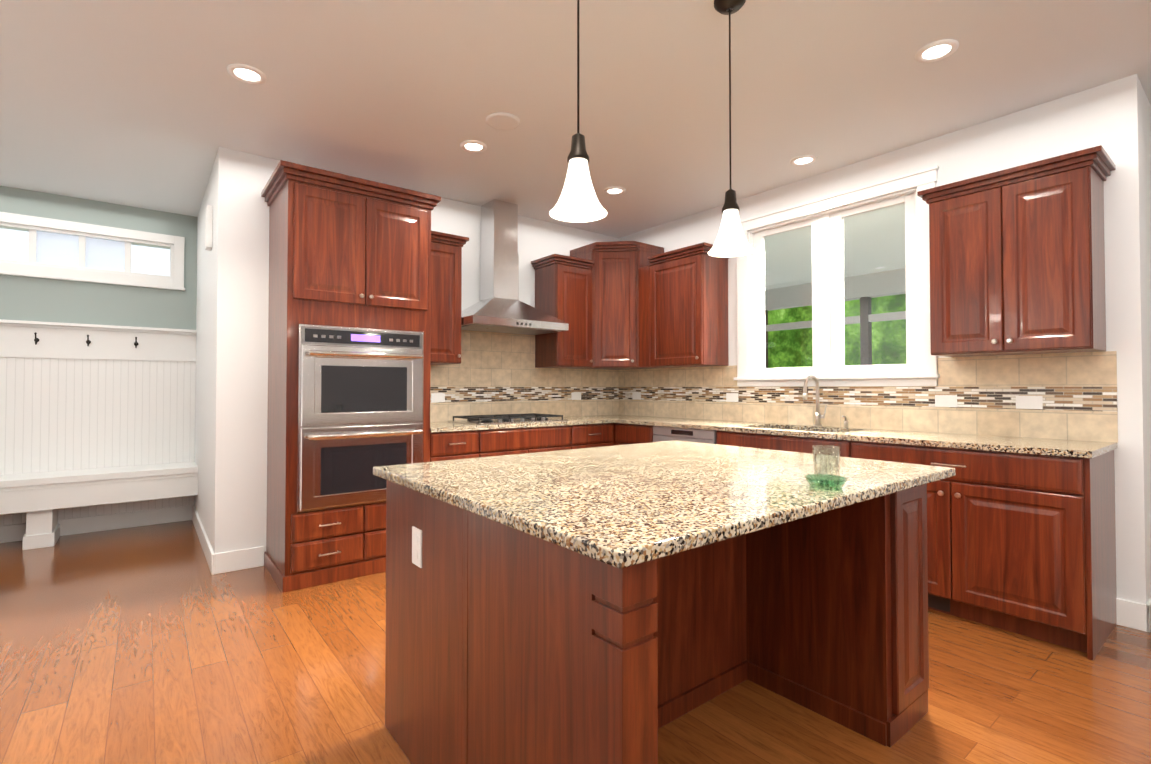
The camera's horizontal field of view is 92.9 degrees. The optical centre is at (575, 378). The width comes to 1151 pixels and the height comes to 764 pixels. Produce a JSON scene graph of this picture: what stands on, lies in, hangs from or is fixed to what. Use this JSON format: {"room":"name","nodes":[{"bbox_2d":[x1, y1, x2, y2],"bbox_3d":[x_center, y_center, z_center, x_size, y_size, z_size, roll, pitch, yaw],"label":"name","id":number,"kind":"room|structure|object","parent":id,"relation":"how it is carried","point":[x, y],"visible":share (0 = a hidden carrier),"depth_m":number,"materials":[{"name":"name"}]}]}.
{"room":"kitchen","nodes":[
{"label":"kitchen","id":0,"kind":"room"},
{"bbox_2d":[0,186,197,523],"bbox_3d":[-4.308,-0.113,4.356,2.350,2.740,0.120,1,-1,-38],"label":"wall","id":1,"kind":"structure","parent":0,"point":[22,298],"depth_m":4.56,"materials":[{"name":"grey paint"}]},
{"bbox_2d":[0,212,184,290],"bbox_3d":[-4.079,-1.035,4.525,1.390,0.480,0.160,1,-1,-38],"label":"window","id":2,"kind":"structure","parent":1,"relation":"in","point":[74,253],"depth_m":4.52,"materials":[{"name":"white wood"}]},
{"bbox_2d":[0,506,187,542],"bbox_3d":[-4.246,1.191,4.279,2.080,0.130,0.018,1,-1,-38],"label":"baseboard","id":3,"kind":"structure","parent":1,"relation":"attached to","point":[8,533],"depth_m":4.55,"materials":[{"name":"white"}]},
{"bbox_2d":[0,357,195,525],"bbox_3d":[-4.266,0.481,4.293,2.108,1.290,0.012,1,-1,-38],"label":"wainscoting","id":4,"kind":"structure","parent":1,"relation":"attached to","point":[58,414],"depth_m":4.52,"materials":[{"name":"white wood"}]},
{"bbox_2d":[0,319,196,361],"bbox_3d":[-4.241,-0.306,4.274,2.108,0.283,0.094,1,-1,-38],"label":"hook rail","id":5,"kind":"object","parent":1,"relation":"attached to","point":[28,339],"visible":1,"depth_m":4.51,"materials":[{"name":"white wood"}]},
{"bbox_2d":[194,155,216,548],"bbox_3d":[-2.860,-0.113,4.317,0.120,2.740,1.730,1,-1,-38],"label":"wall","id":6,"kind":"structure","parent":0,"point":[205,370],"depth_m":4.12,"materials":[{"name":"white paint"}]},
{"bbox_2d":[188,505,219,574],"bbox_3d":[-2.862,1.190,4.188,0.022,0.130,1.836,1,-1,-38],"label":"baseboard","id":7,"kind":"structure","parent":6,"relation":"attached to","point":[213,560],"depth_m":3.86,"materials":[{"name":"white wood"}]},
{"bbox_2d":[205,205,212,250],"bbox_3d":[-2.573,-1.056,3.839,0.037,0.290,0.120,1,-1,-38],"label":"door chime","id":8,"kind":"structure","parent":6,"relation":"attached to","point":[208,226],"depth_m":3.79,"materials":[{"name":"white plastic"}]},
{"bbox_2d":[213,147,617,553],"bbox_3d":[-0.916,-0.107,4.668,3.610,2.740,0.120,1,-1,-38],"label":"wall","id":9,"kind":"structure","parent":0,"point":[241,380],"depth_m":3.62,"materials":[{"name":"white paint"}]},
{"bbox_2d":[430,231,468,364],"bbox_3d":[-1.093,-0.600,4.218,0.414,0.970,0.378,1,-1,-38],"label":"upper cabinet","id":10,"kind":"object","parent":9,"relation":"attached to","point":[446,274],"visible":0.6,"depth_m":4.11,"materials":[{"name":"brown wood"}]},
{"bbox_2d":[461,199,568,334],"bbox_3d":[-0.564,-0.939,4.541,0.894,1.077,0.509,1,-1,-38],"label":"range hood","id":11,"kind":"object","parent":9,"relation":"attached to","point":[499,307],"visible":0.94,"depth_m":4.53,"materials":[{"name":"silver metal"}]},
{"bbox_2d":[430,330,618,421],"bbox_3d":[-0.457,-0.058,4.936,2.312,0.830,0.019,1,-1,-38],"label":"backsplash","id":12,"kind":"structure","parent":9,"relation":"attached to","point":[493,373],"depth_m":4.84,"materials":[{"name":"tile"}]},
{"bbox_2d":[531,254,593,368],"bbox_3d":[-0.117,-0.587,4.984,0.448,0.970,0.378,1,-1,-38],"label":"upper cabinet","id":13,"kind":"object","parent":9,"relation":"attached to","point":[563,287],"visible":1,"depth_m":4.87,"materials":[{"name":"brown wood"}]},
{"bbox_2d":[0,520,1150,763],"bbox_3d":[0.464,1.274,2.377,7.440,0.100,9.090,1,-1,-38],"label":"floor","id":14,"kind":"structure","parent":0,"point":[152,644],"depth_m":2.18,"materials":[{"name":"brown wood"}]},
{"bbox_2d":[0,462,197,549],"bbox_3d":[-4.133,0.993,4.115,2.108,0.520,0.417,1,-1,-38],"label":"bench","id":15,"kind":"object","parent":14,"relation":"on","point":[40,499],"visible":1,"depth_m":4.19,"materials":[{"name":"white wood"}]},
{"bbox_2d":[261,160,440,592],"bbox_3d":[-1.495,-0.002,3.666,0.985,2.495,0.732,1,-1,-38],"label":"tall cabinet","id":16,"kind":"object","parent":14,"relation":"on","point":[349,334],"visible":0.85,"depth_m":3.39,"materials":[{"name":"brown wood"}]},
{"bbox_2d":[297,324,423,511],"bbox_3d":[-1.304,0.234,3.419,0.765,1.105,0.114,1,-1,-38],"label":"oven","id":17,"kind":"object","parent":16,"relation":"in","point":[360,388],"depth_m":3.39,"materials":[{"name":"silver metal"}]},
{"bbox_2d":[430,430,481,461],"bbox_3d":[-1.032,0.813,4.089,0.378,0.880,0.618,1,-1,-38],"label":"base cabinet","id":18,"kind":"object","parent":14,"relation":"on","point":[451,445],"depth_m":3.85,"materials":[{"name":"brown wood"}]},
{"bbox_2d":[385,480,616,763],"bbox_3d":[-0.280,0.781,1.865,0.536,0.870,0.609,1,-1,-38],"label":"panel","id":19,"kind":"object","parent":14,"relation":"on","point":[505,644],"depth_m":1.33,"materials":[{"name":"brown wood"}]},
{"bbox_2d":[412,526,421,567],"bbox_3d":[-0.493,0.523,1.701,0.006,0.114,0.070,1,-1,-38],"label":"outlet","id":20,"kind":"object","parent":19,"relation":"attached to","point":[416,546],"visible":1,"depth_m":1.69,"materials":[{"name":"white plastic"}]},
{"bbox_2d":[373,440,955,568],"bbox_3d":[0.311,0.332,1.961,1.625,0.030,1.310,1,-1,-38],"label":"countertop","id":21,"kind":"structure","parent":19,"relation":"on","point":[621,506],"depth_m":1.53,"materials":[{"name":"stone"}]},
{"bbox_2d":[805,474,847,489],"bbox_3d":[0.713,0.295,1.559,0.112,0.030,0.112,1,-1,-38],"label":"glass dish","id":22,"kind":"object","parent":21,"relation":"on","point":[817,481],"visible":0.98,"depth_m":1.54,"materials":[{"name":"green glass"}]},
{"bbox_2d":[812,445,839,475],"bbox_3d":[0.765,0.260,1.671,0.078,0.105,0.078,1,-1,-38],"label":"glass tumbler","id":23,"kind":"object","parent":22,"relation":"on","point":[836,455],"visible":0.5,"depth_m":1.65,"materials":[{"name":"clear glass"}]},
{"bbox_2d":[482,425,573,456],"bbox_3d":[-0.553,0.819,4.465,0.841,0.880,0.618,1,-1,-38],"label":"base cabinet","id":24,"kind":"object","parent":14,"relation":"on","point":[509,441],"depth_m":4.22,"materials":[{"name":"brown wood"}]},
{"bbox_2d":[430,415,613,432],"bbox_3d":[-0.528,0.364,4.483,1.650,0.030,0.635,1,-1,-38],"label":"countertop","id":25,"kind":"structure","parent":24,"relation":"on","point":[446,426],"depth_m":4.21,"materials":[{"name":"stone"}]},
{"bbox_2d":[448,413,567,424],"bbox_3d":[-0.544,0.325,4.463,0.840,0.048,0.500,1,-1,-38],"label":"cooktop","id":26,"kind":"object","parent":25,"relation":"in","point":[502,419],"visible":1,"depth_m":4.35,"materials":[{"name":"silver metal"}]},
{"bbox_2d":[574,423,614,448],"bbox_3d":[-0.028,0.826,4.877,0.493,0.880,0.618,1,-1,-38],"label":"base cabinet","id":27,"kind":"object","parent":14,"relation":"on","point":[603,434],"depth_m":4.64,"materials":[{"name":"brown wood"}]},
{"bbox_2d":[615,423,655,444],"bbox_3d":[0.726,0.825,4.785,0.618,0.880,0.450,1,-1,-38],"label":"base cabinet","id":28,"kind":"object","parent":14,"relation":"on","point":[625,434],"depth_m":4.61,"materials":[{"name":"brown wood"}]},
{"bbox_2d":[617,542,720,755],"bbox_3d":[0.137,0.786,2.192,0.524,0.870,0.609,1,-1,-38],"label":"base cabinet","id":29,"kind":"object","parent":14,"relation":"on","point":[667,605],"depth_m":1.94,"materials":[{"name":"brown wood"}]},
{"bbox_2d":[653,426,716,443],"bbox_3d":[1.019,0.818,4.334,0.620,0.878,0.616,1,-1,-38],"label":"dishwasher","id":30,"kind":"object","parent":14,"relation":"on","point":[662,433],"visible":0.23,"depth_m":4.17,"materials":[{"name":"silver metal"}]},
{"bbox_2d":[717,534,748,693],"bbox_3d":[0.551,0.792,2.517,0.530,0.870,0.609,1,-1,-38],"label":"base cabinet","id":31,"kind":"object","parent":14,"relation":"on","point":[732,586],"depth_m":2.18,"materials":[{"name":"brown wood"}]},
{"bbox_2d":[716,430,846,456],"bbox_3d":[1.543,0.807,3.745,0.618,0.880,0.955,1,-1,-38],"label":"base cabinet","id":32,"kind":"object","parent":14,"relation":"on","point":[741,439],"depth_m":3.54,"materials":[{"name":"brown wood"}]},
{"bbox_2d":[745,484,928,746],"bbox_3d":[0.997,0.785,2.124,0.315,0.870,0.560,1,-1,-38],"label":"island end panel","id":33,"kind":"object","parent":14,"relation":"on","point":[838,598],"depth_m":1.94,"materials":[{"name":"brown wood"}]},
{"bbox_2d":[847,440,1116,660],"bbox_3d":[2.156,0.794,2.966,0.618,0.880,1.028,1,-1,-38],"label":"base cabinet","id":34,"kind":"object","parent":14,"relation":"on","point":[1022,543],"depth_m":2.59,"materials":[{"name":"brown wood"}]},
{"bbox_2d":[594,414,1117,457],"bbox_3d":[1.336,0.356,4.005,0.633,0.030,3.688,1,-1,-38],"label":"countertop","id":35,"kind":"structure","parent":34,"relation":"on","point":[1068,448],"depth_m":3.13,"materials":[{"name":"stone"}]},
{"bbox_2d":[803,375,847,427],"bbox_3d":[1.723,0.154,3.782,0.214,0.366,0.242,1,-1,-38],"label":"faucet","id":36,"kind":"object","parent":35,"relation":"on","point":[818,416],"visible":1,"depth_m":3.87,"materials":[{"name":"silver metal"}]},
{"bbox_2d":[0,0,1150,237],"bbox_3d":[0.464,-1.565,2.425,7.440,0.100,9.090,1,-1,-38],"label":"ceiling","id":37,"kind":"structure","parent":0,"point":[148,104],"depth_m":2.84,"materials":[{"name":"white paint"}]},
{"bbox_2d":[227,64,266,83],"bbox_3d":[-1.625,-1.505,2.709,0.170,0.010,0.170,1,-1,-38],"label":"recessed light","id":38,"kind":"object","parent":37,"relation":"in","point":[246,73],"visible":1,"depth_m":2.70,"materials":[{"name":"white"}]},
{"bbox_2d":[460,140,486,152],"bbox_3d":[-0.656,-1.491,3.521,0.170,0.010,0.170,1,-1,-38],"label":"recessed light","id":39,"kind":"object","parent":37,"relation":"in","point":[474,146],"visible":1,"depth_m":3.52,"materials":[{"name":"white"}]},
{"bbox_2d":[486,112,519,129],"bbox_3d":[-0.422,-1.496,3.191,0.200,0.010,0.200,1,-1,-38],"label":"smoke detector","id":40,"kind":"object","parent":37,"relation":"in","point":[503,121],"visible":1,"depth_m":3.17,"materials":[{"name":"white plastic"}]},
{"bbox_2d":[549,0,606,221],"bbox_3d":[0.009,-1.019,1.708,0.180,1.014,0.180,1,-1,-38],"label":"pendant light","id":41,"kind":"object","parent":37,"relation":"hanging from","point":[578,201],"visible":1,"depth_m":1.68,"materials":[{"name":"white glass"}]},
{"bbox_2d":[604,186,625,194],"bbox_3d":[0.309,-1.478,4.311,0.170,0.010,0.170,1,-1,-38],"label":"recessed light","id":42,"kind":"object","parent":37,"relation":"in","point":[615,190],"visible":0.96,"depth_m":4.30,"materials":[{"name":"white"}]},
{"bbox_2d":[708,0,753,256],"bbox_3d":[0.618,-1.011,2.187,0.180,1.014,0.180,1,-1,-38],"label":"pendant light","id":43,"kind":"object","parent":37,"relation":"hanging from","point":[731,241],"visible":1,"depth_m":2.17,"materials":[{"name":"white glass"}]},
{"bbox_2d":[790,155,816,165],"bbox_3d":[1.557,-1.487,3.736,0.170,0.010,0.170,1,-1,-38],"label":"recessed light","id":44,"kind":"object","parent":37,"relation":"in","point":[802,160],"visible":1,"depth_m":3.73,"materials":[{"name":"white"}]},
{"bbox_2d":[915,39,958,62],"bbox_3d":[1.665,-1.508,2.524,0.170,0.010,0.170,1,-1,-38],"label":"recessed light","id":45,"kind":"object","parent":37,"relation":"in","point":[938,50],"visible":1,"depth_m":2.52,"materials":[{"name":"white"}]},
{"bbox_2d":[618,74,1148,603],"bbox_3d":[1.661,-0.115,4.212,0.120,2.740,3.780,1,-1,-38],"label":"wall","id":46,"kind":"structure","parent":0,"point":[1106,118],"depth_m":2.80,"materials":[{"name":"white paint"}]},
{"bbox_2d":[570,241,670,369],"bbox_3d":[0.435,-0.669,5.165,0.638,1.140,0.779,1,-1,-38],"label":"upper cabinet","id":47,"kind":"object","parent":46,"relation":"attached to","point":[620,305],"visible":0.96,"depth_m":4.97,"materials":[{"name":"brown wood"}]},
{"bbox_2d":[647,242,728,367],"bbox_3d":[0.971,-0.592,4.692,0.378,0.970,0.623,1,-1,-38],"label":"upper cabinet","id":48,"kind":"object","parent":46,"relation":"attached to","point":[688,306],"visible":1,"depth_m":4.54,"materials":[{"name":"brown wood"}]},
{"bbox_2d":[733,165,939,386],"bbox_3d":[1.819,-0.624,3.979,0.170,1.360,1.485,1,-1,-38],"label":"window","id":49,"kind":"structure","parent":46,"relation":"in","point":[918,368],"depth_m":3.93,"materials":[{"name":"white wood"}]},
{"bbox_2d":[619,351,1117,442],"bbox_3d":[1.584,0.115,4.196,0.012,0.459,3.680,1,-1,-38],"label":"backsplash","id":50,"kind":"structure","parent":46,"relation":"attached to","point":[1077,391],"depth_m":3.34,"materials":[{"name":"tile"}]},
{"bbox_2d":[632,392,640,399],"bbox_3d":[0.605,0.171,5.425,0.007,0.072,0.116,1,-1,-38],"label":"electrical outlet","id":51,"kind":"object","parent":50,"relation":"attached to","point":[635,395],"depth_m":5.42,"materials":[{"name":"white plastic"}]},
{"bbox_2d":[726,393,737,401],"bbox_3d":[1.300,0.156,4.541,0.007,0.072,0.116,1,-1,-38],"label":"electrical outlet","id":52,"kind":"object","parent":50,"relation":"attached to","point":[730,397],"depth_m":4.54,"materials":[{"name":"white plastic"}]},
{"bbox_2d":[935,395,956,406],"bbox_3d":[2.253,0.136,3.328,0.007,0.072,0.116,1,-1,-38],"label":"electrical outlet","id":53,"kind":"object","parent":50,"relation":"attached to","point":[940,400],"depth_m":3.33,"materials":[{"name":"white plastic"}]},
{"bbox_2d":[1016,396,1042,408],"bbox_3d":[2.498,0.131,3.016,0.007,0.072,0.116,1,-1,-38],"label":"electrical outlet","id":54,"kind":"object","parent":50,"relation":"attached to","point":[1029,402],"depth_m":3.01,"materials":[{"name":"white plastic"}]},
{"bbox_2d":[917,145,1115,356],"bbox_3d":[2.344,-0.607,2.945,0.378,0.940,0.770,1,-1,-38],"label":"upper cabinet","id":55,"kind":"object","parent":46,"relation":"attached to","point":[1017,260],"visible":1,"depth_m":2.79,"materials":[{"name":"brown wood"}]},
{"bbox_2d":[1140,82,1150,598],"bbox_3d":[3.417,-0.131,3.264,1.470,2.740,0.120,1,-1,-38],"label":"wall","id":56,"kind":"structure","parent":0,"point":[1146,145],"depth_m":2.77,"materials":[{"name":"white paint"}]},
{"label":"outside","id":57,"kind":"structure","parent":0,"visible":0},
{"bbox_2d":[0,228,169,275],"bbox_3d":[-7.234,-4.124,11.459,13.000,7.000,0.100,1,-1,-38],"label":"sky","id":58,"kind":"structure","parent":57,"point":[134,249],"depth_m":10.44,"materials":[{"name":"white"}]},
{"bbox_2d":[768,294,905,367],"bbox_3d":[-1.986,-1.667,8.864,18.100,12.000,24.000,1,-1,-38],"label":"trees","id":59,"kind":"object","parent":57,"point":[794,349],"depth_m":12.71,"materials":[{"name":"green plant"}]},
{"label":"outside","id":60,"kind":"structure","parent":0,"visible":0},
{"bbox_2d":[765,204,905,367],"bbox_3d":[1.514,0.207,6.750,2.770,2.980,7.600,1,-1,-38],"label":"porch","id":61,"kind":"object","parent":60,"point":[803,246],"depth_m":6.02,"materials":[{"name":"grey"}]}
]}

